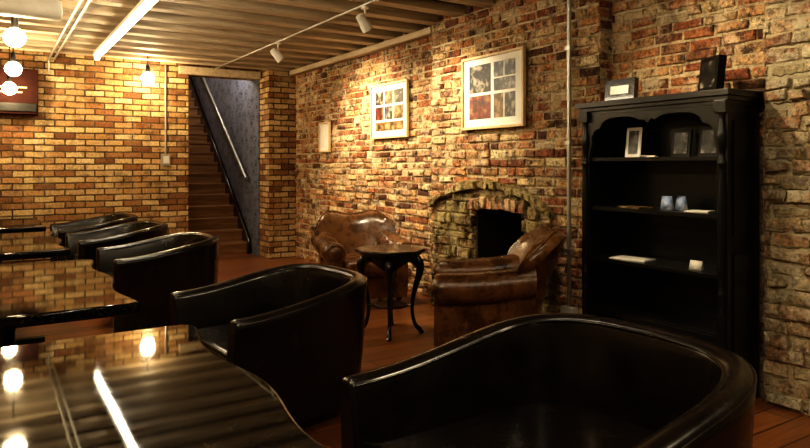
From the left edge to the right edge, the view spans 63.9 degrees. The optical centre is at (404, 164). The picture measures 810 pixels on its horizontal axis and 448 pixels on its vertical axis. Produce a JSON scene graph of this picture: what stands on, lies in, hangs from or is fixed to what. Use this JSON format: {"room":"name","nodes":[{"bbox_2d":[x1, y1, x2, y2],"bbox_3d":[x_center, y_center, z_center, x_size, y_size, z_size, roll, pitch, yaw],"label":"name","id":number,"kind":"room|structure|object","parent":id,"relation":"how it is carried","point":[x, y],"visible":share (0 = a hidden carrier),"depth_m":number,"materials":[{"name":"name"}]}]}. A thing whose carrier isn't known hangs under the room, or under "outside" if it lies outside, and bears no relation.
{"room":"coffee shop","nodes":[
{"label":"coffee shop","id":0,"kind":"room"},
{"bbox_2d":[0,49,259,264],"bbox_3d":[-4.285,-0.055,8.476,6.700,2.810,0.300,0,0,-33],"label":"wall","id":1,"kind":"structure","parent":0,"point":[94,146],"depth_m":8.47,"materials":[{"name":"yellow brick"}]},
{"bbox_2d":[0,67,37,114],"bbox_3d":[-4.957,-0.895,7.764,1.000,0.550,0.174,0,0,-33],"label":"sign","id":2,"kind":"object","parent":1,"relation":"attached to","point":[24,101],"visible":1,"depth_m":7.88,"materials":[{"name":"red ceramic"}]},
{"bbox_2d":[161,65,170,165],"bbox_3d":[-3.279,-0.680,8.907,0.120,1.380,0.054,0,0,-33],"label":"light switch","id":3,"kind":"object","parent":1,"relation":"attached to","point":[165,158],"visible":1,"depth_m":8.90,"materials":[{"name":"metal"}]},
{"bbox_2d":[178,65,260,79],"bbox_3d":[-2.634,-1.316,9.292,1.160,0.112,0.099,0,0,-33],"label":"lintel","id":4,"kind":"object","parent":1,"relation":"attached to","point":[185,70],"visible":1,"depth_m":9.24,"materials":[{"name":"beige wood"}]},
{"bbox_2d":[191,77,259,255],"bbox_3d":[-3.325,-0.950,11.582,0.140,4.600,4.498,0,0,-33],"label":"wall","id":5,"kind":"structure","parent":0,"point":[237,102],"depth_m":10.30,"materials":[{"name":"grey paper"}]},
{"bbox_2d":[202,77,247,178],"bbox_3d":[-3.190,-0.935,11.145,0.106,2.309,3.008,0,0,-33],"label":"handrail","id":6,"kind":"object","parent":5,"relation":"attached to","point":[203,78],"visible":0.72,"depth_m":10.72,"materials":[{"name":"metal"}]},
{"bbox_2d":[0,0,493,70],"bbox_3d":[-1.788,-1.417,4.286,5.999,0.084,8.950,0,0,-33],"label":"ceiling joists","id":7,"kind":"object","parent":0,"point":[197,32],"depth_m":6.66,"materials":[{"name":"beige wood"}]},
{"bbox_2d":[260,69,295,258],"bbox_3d":[-1.879,-0.055,9.615,0.420,2.810,0.370,0,0,-33],"label":"brick pillar","id":8,"kind":"structure","parent":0,"point":[277,87],"depth_m":9.46,"materials":[{"name":"brown brick"}]},
{"bbox_2d":[345,0,464,14],"bbox_3d":[-1.137,-1.520,3.546,6.700,0.120,12.000,0,0,-33],"label":"ceiling","id":9,"kind":"structure","parent":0,"point":[345,0],"depth_m":5.88,"materials":[{"name":"beige paint"}]},
{"bbox_2d":[15,253,809,447],"bbox_3d":[-2.294,1.400,5.358,6.700,0.100,16.300,0,0,-33],"label":"floor","id":10,"kind":"structure","parent":0,"point":[775,426],"depth_m":5.03,"materials":[{"name":"brown wood"}]},
{"bbox_2d":[0,216,45,233],"bbox_3d":[-4.340,0.979,6.869,0.876,0.742,1.550,0,0,-33],"label":"cafe table","id":11,"kind":"object","parent":10,"relation":"on","point":[26,223],"visible":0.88,"depth_m":6.53,"materials":[{"name":"black wood"}]},
{"bbox_2d":[0,231,69,345],"bbox_3d":[-3.202,0.979,5.104,0.896,0.742,1.550,0,0,-33],"label":"cafe table","id":12,"kind":"object","parent":10,"relation":"on","point":[25,245],"visible":0.87,"depth_m":4.85,"materials":[{"name":"black wood"}]},
{"bbox_2d":[0,259,138,347],"bbox_3d":[-2.005,0.979,3.294,0.966,0.742,1.610,0,0,-33],"label":"cafe table","id":13,"kind":"object","parent":10,"relation":"on","point":[54,292],"visible":0.71,"depth_m":2.98,"materials":[{"name":"black wood"}]},
{"bbox_2d":[50,213,137,261],"bbox_3d":[-3.697,0.979,7.783,0.900,0.743,0.925,0,0,-34],"label":"armchair","id":14,"kind":"object","parent":10,"relation":"on","point":[59,229],"visible":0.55,"depth_m":7.85,"materials":[{"name":"black leather"}]},
{"bbox_2d":[65,220,167,269],"bbox_3d":[-2.947,0.979,6.720,0.900,0.743,0.925,0,0,-35],"label":"armchair","id":15,"kind":"object","parent":10,"relation":"on","point":[84,244],"visible":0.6,"depth_m":6.62,"materials":[{"name":"black leather"}]},
{"bbox_2d":[96,232,219,332],"bbox_3d":[-2.056,0.979,5.509,0.900,0.743,0.925,0,0,-34],"label":"armchair","id":16,"kind":"object","parent":10,"relation":"on","point":[147,271],"visible":0.85,"depth_m":5.13,"materials":[{"name":"black leather"}]},
{"bbox_2d":[0,325,325,447],"bbox_3d":[-0.834,0.979,1.549,1.061,0.742,1.610,0,0,-33],"label":"cafe table","id":17,"kind":"object","parent":10,"relation":"on","point":[160,387],"visible":1,"depth_m":1.70,"materials":[{"name":"black wood"}]},
{"bbox_2d":[188,76,250,255],"bbox_3d":[-3.889,-0.335,11.387,1.010,3.370,4.180,0,0,-33],"label":"staircase","id":18,"kind":"structure","parent":10,"relation":"on","point":[213,206],"depth_m":10.60,"materials":[{"name":"brown wood"}]},
{"bbox_2d":[169,263,366,422],"bbox_3d":[-0.698,0.979,3.587,0.900,0.743,0.925,0,0,-38],"label":"armchair","id":19,"kind":"object","parent":10,"relation":"on","point":[298,328],"visible":0.86,"depth_m":3.32,"materials":[{"name":"black leather"}]},
{"bbox_2d":[311,209,412,300],"bbox_3d":[-0.452,0.908,6.419,0.883,0.884,0.930,0,0,-18],"label":"leather armchair","id":20,"kind":"object","parent":10,"relation":"on","point":[336,235],"visible":0.6,"depth_m":6.45,"materials":[{"name":"brown leather"}]},
{"bbox_2d":[355,244,425,340],"bbox_3d":[-0.118,1.010,5.240,0.549,0.680,0.549,0,0,-22],"label":"round side table","id":21,"kind":"object","parent":10,"relation":"on","point":[389,258],"visible":0.95,"depth_m":5.15,"materials":[{"name":"brown wood"}]},
{"bbox_2d":[428,179,554,312],"bbox_3d":[0.676,0.737,5.641,0.098,1.226,1.615,0,0,-33],"label":"fireplace","id":22,"kind":"object","parent":10,"relation":"on","point":[455,222],"visible":0.52,"depth_m":5.77,"materials":[{"name":"stone"}]},
{"bbox_2d":[431,225,566,347],"bbox_3d":[0.662,0.899,4.621,0.933,0.902,0.872,0,0,4],"label":"leather armchair","id":23,"kind":"object","parent":10,"relation":"on","point":[469,295],"visible":0.84,"depth_m":4.28,"materials":[{"name":"brown leather"}]},
{"bbox_2d":[340,313,756,447],"bbox_3d":[0.495,0.966,2.072,1.050,0.768,1.025,0,0,-34],"label":"armchair","id":24,"kind":"object","parent":10,"relation":"on","point":[543,380],"visible":1,"depth_m":2.29,"materials":[{"name":"black leather"}]},
{"bbox_2d":[575,88,763,397],"bbox_3d":[1.625,0.465,4.107,0.380,1.770,1.103,0,0,-33],"label":"bookcase","id":25,"kind":"object","parent":10,"relation":"on","point":[718,304],"visible":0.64,"depth_m":4.12,"materials":[{"name":"paint"}]},
{"bbox_2d":[605,77,638,100],"bbox_3d":[1.434,-0.495,4.309,0.055,0.148,0.235,0,0,-33],"label":"frame","id":26,"kind":"object","parent":25,"relation":"on","point":[625,88],"visible":0.82,"depth_m":4.28,"materials":[{"name":"silver wood"}]},
{"bbox_2d":[609,255,655,261],"bbox_3d":[1.496,0.615,4.277,0.155,0.009,0.250,0,0,-41],"label":"leaflet","id":27,"kind":"object","parent":25,"relation":"in","point":[621,257],"visible":1,"depth_m":4.24,"materials":[{"name":"white paper"}]},
{"bbox_2d":[625,127,642,156],"bbox_3d":[1.524,-0.150,4.331,0.030,0.199,0.120,0,0,-33],"label":"photo frame","id":28,"kind":"object","parent":25,"relation":"in","point":[634,135],"visible":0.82,"depth_m":4.32,"materials":[{"name":"white wood"}]},
{"bbox_2d":[617,205,652,208],"bbox_3d":[1.507,0.275,4.260,0.125,0.009,0.200,0,0,-21],"label":"leaflet","id":29,"kind":"object","parent":25,"relation":"in","point":[625,206],"visible":1,"depth_m":4.24,"materials":[{"name":"brown paper"}]},
{"bbox_2d":[638,155,657,156],"bbox_3d":[1.569,-0.056,4.191,0.131,0.012,0.087,0,0,40],"label":"cards","id":30,"kind":"object","parent":25,"relation":"in","point":[638,155],"visible":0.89,"depth_m":4.17,"materials":[{"name":"white paper"}]},
{"bbox_2d":[660,196,673,209],"bbox_3d":[1.644,0.237,4.077,0.040,0.085,0.070,0,0,-38],"label":"greeting card","id":31,"kind":"object","parent":25,"relation":"in","point":[666,201],"visible":1,"depth_m":4.07,"materials":[{"name":"paper"}]},
{"bbox_2d":[675,195,687,210],"bbox_3d":[1.707,0.234,4.016,0.040,0.090,0.070,0,0,-21],"label":"greeting card","id":32,"kind":"object","parent":25,"relation":"in","point":[681,203],"visible":0.91,"depth_m":4.00,"materials":[{"name":"paper"}]},
{"bbox_2d":[671,129,692,156],"bbox_3d":[1.727,-0.136,4.057,0.038,0.170,0.130,0,0,-33],"label":"photo frame","id":33,"kind":"object","parent":25,"relation":"in","point":[681,139],"visible":0.89,"depth_m":4.05,"materials":[{"name":"black metal"}]},
{"bbox_2d":[689,260,703,270],"bbox_3d":[1.723,0.592,3.843,0.040,0.055,0.075,0,0,-38],"label":"price card","id":34,"kind":"object","parent":25,"relation":"in","point":[694,264],"visible":1,"depth_m":3.83,"materials":[{"name":"white paper"}]},
{"bbox_2d":[684,210,714,212],"bbox_3d":[1.754,0.275,3.873,0.105,0.009,0.140,0,0,-44],"label":"leaflet","id":35,"kind":"object","parent":25,"relation":"in","point":[699,211],"visible":1,"depth_m":3.85,"materials":[{"name":"white paper"}]},
{"bbox_2d":[698,127,716,155],"bbox_3d":[1.830,-0.141,3.897,0.040,0.180,0.140,0,0,-33],"label":"photo frame","id":36,"kind":"object","parent":25,"relation":"in","point":[706,147],"visible":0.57,"depth_m":3.91,"materials":[{"name":"grey glass"}]},
{"bbox_2d":[698,54,726,90],"bbox_3d":[1.780,-0.522,3.769,0.066,0.204,0.200,0,0,-4],"label":"photo frame","id":37,"kind":"object","parent":25,"relation":"on","point":[712,69],"visible":0.82,"depth_m":3.72,"materials":[{"name":"black paint"}]},
{"bbox_2d":[295,0,809,415],"bbox_3d":[1.371,-0.052,5.088,0.517,2.816,11.500,0,0,-33],"label":"wall","id":38,"kind":"structure","parent":0,"point":[663,44],"depth_m":4.97,"materials":[{"name":"red brick"}]},
{"bbox_2d":[318,122,330,151],"bbox_3d":[-1.073,-0.370,8.664,0.032,0.400,0.320,0,0,-33],"label":"framed picture","id":39,"kind":"object","parent":38,"relation":"attached to","point":[324,128],"visible":1,"depth_m":8.67,"materials":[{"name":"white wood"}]},
{"bbox_2d":[289,27,431,75],"bbox_3d":[-0.681,-1.339,7.989,0.090,0.068,3.600,0,0,-33],"label":"trim wallplate","id":40,"kind":"structure","parent":38,"relation":"attached to","point":[427,32],"depth_m":7.54,"materials":[{"name":"beige wood"}]},
{"bbox_2d":[370,79,408,138],"bbox_3d":[-0.182,-0.610,7.269,0.032,0.620,0.790,0,0,-33],"label":"framed picture","id":41,"kind":"object","parent":38,"relation":"attached to","point":[389,102],"visible":1,"depth_m":7.24,"materials":[{"name":"white paper"}]},
{"bbox_2d":[461,46,525,130],"bbox_3d":[0.740,-0.632,5.553,0.032,0.641,0.815,0,0,-33],"label":"framed picture","id":42,"kind":"object","parent":38,"relation":"attached to","point":[493,85],"visible":1,"depth_m":5.52,"materials":[{"name":"white wood"}]},
{"bbox_2d":[561,0,577,313],"bbox_3d":[1.214,-0.100,4.809,0.053,2.540,0.120,0,0,-33],"label":"conduit","id":43,"kind":"object","parent":38,"relation":"attached to","point":[568,308],"visible":0.73,"depth_m":4.79,"materials":[{"name":"metal"}]},
{"bbox_3d":[-3.907,-2.405,11.416,1.300,1.890,4.450,0,0,-33],"label":"ceiling","id":44,"kind":"structure","parent":0,"visible":0},
{"bbox_2d":[2,46,16,94],"bbox_3d":[-4.602,-1.137,7.562,0.150,0.644,0.150,0,0,-33],"label":"pendant lamp","id":45,"kind":"object","parent":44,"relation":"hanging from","point":[9,88],"visible":0.8,"depth_m":7.53,"materials":[{"name":"white glass"}]},
{"bbox_2d":[5,47,21,75],"bbox_3d":[-4.002,-1.182,6.640,0.150,0.554,0.150,0,0,-33],"label":"pendant lamp","id":46,"kind":"object","parent":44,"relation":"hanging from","point":[12,68],"visible":0.85,"depth_m":6.60,"materials":[{"name":"white glass"}]},
{"bbox_2d":[3,17,25,46],"bbox_3d":[-3.002,-1.182,5.000,0.150,0.554,0.150,0,0,-33],"label":"pendant lamp","id":47,"kind":"object","parent":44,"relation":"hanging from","point":[13,36],"visible":0.93,"depth_m":4.96,"materials":[{"name":"white glass"}]},
{"bbox_2d":[0,0,62,20],"bbox_3d":[-3.442,-1.237,4.471,1.930,0.274,0.160,0,0,-33],"label":"ventilation duct","id":48,"kind":"object","parent":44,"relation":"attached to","point":[52,10],"visible":1,"depth_m":4.83,"materials":[{"name":"white metal"}]},
{"bbox_2d":[48,0,91,72],"bbox_3d":[-3.162,-1.262,6.160,0.100,0.224,4.787,0,0,-33],"label":"conduit pipe","id":49,"kind":"object","parent":44,"relation":"attached to","point":[72,12],"visible":1,"depth_m":6.25,"materials":[{"name":"metal"}]},
{"bbox_2d":[93,0,157,60],"bbox_3d":[-2.515,-1.310,5.928,0.080,0.129,4.300,0,0,-33],"label":"strip light","id":50,"kind":"object","parent":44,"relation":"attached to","point":[143,6],"visible":1,"depth_m":6.00,"materials":[{"name":"white paint"}]},
{"bbox_2d":[141,56,153,84],"bbox_3d":[-3.329,-1.250,8.410,0.160,0.419,0.160,0,0,-33],"label":"pendant lamp","id":51,"kind":"object","parent":44,"relation":"hanging from","point":[147,78],"visible":0.88,"depth_m":8.37,"materials":[{"name":"white glass"}]},
{"bbox_2d":[215,0,376,68],"bbox_3d":[0.066,-1.362,4.877,0.021,0.022,10.150,0,0,-33],"label":"conduit pipe","id":52,"kind":"object","parent":44,"relation":"attached to","point":[371,1],"visible":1,"depth_m":6.53,"materials":[{"name":"metal"}]},
{"bbox_2d":[270,42,283,62],"bbox_3d":[-1.396,-1.233,7.113,0.159,0.228,0.102,0,0,-33],"label":"ceiling spotlight","id":53,"kind":"object","parent":52,"relation":"attached to","point":[275,53],"depth_m":7.08,"materials":[{"name":"white metal"}]},
{"bbox_2d":[356,5,372,32],"bbox_3d":[-0.349,-1.233,5.512,0.156,0.228,0.102,0,0,-33],"label":"ceiling spotlight","id":54,"kind":"object","parent":52,"relation":"attached to","point":[365,25],"depth_m":5.48,"materials":[{"name":"white metal"}]}
]}

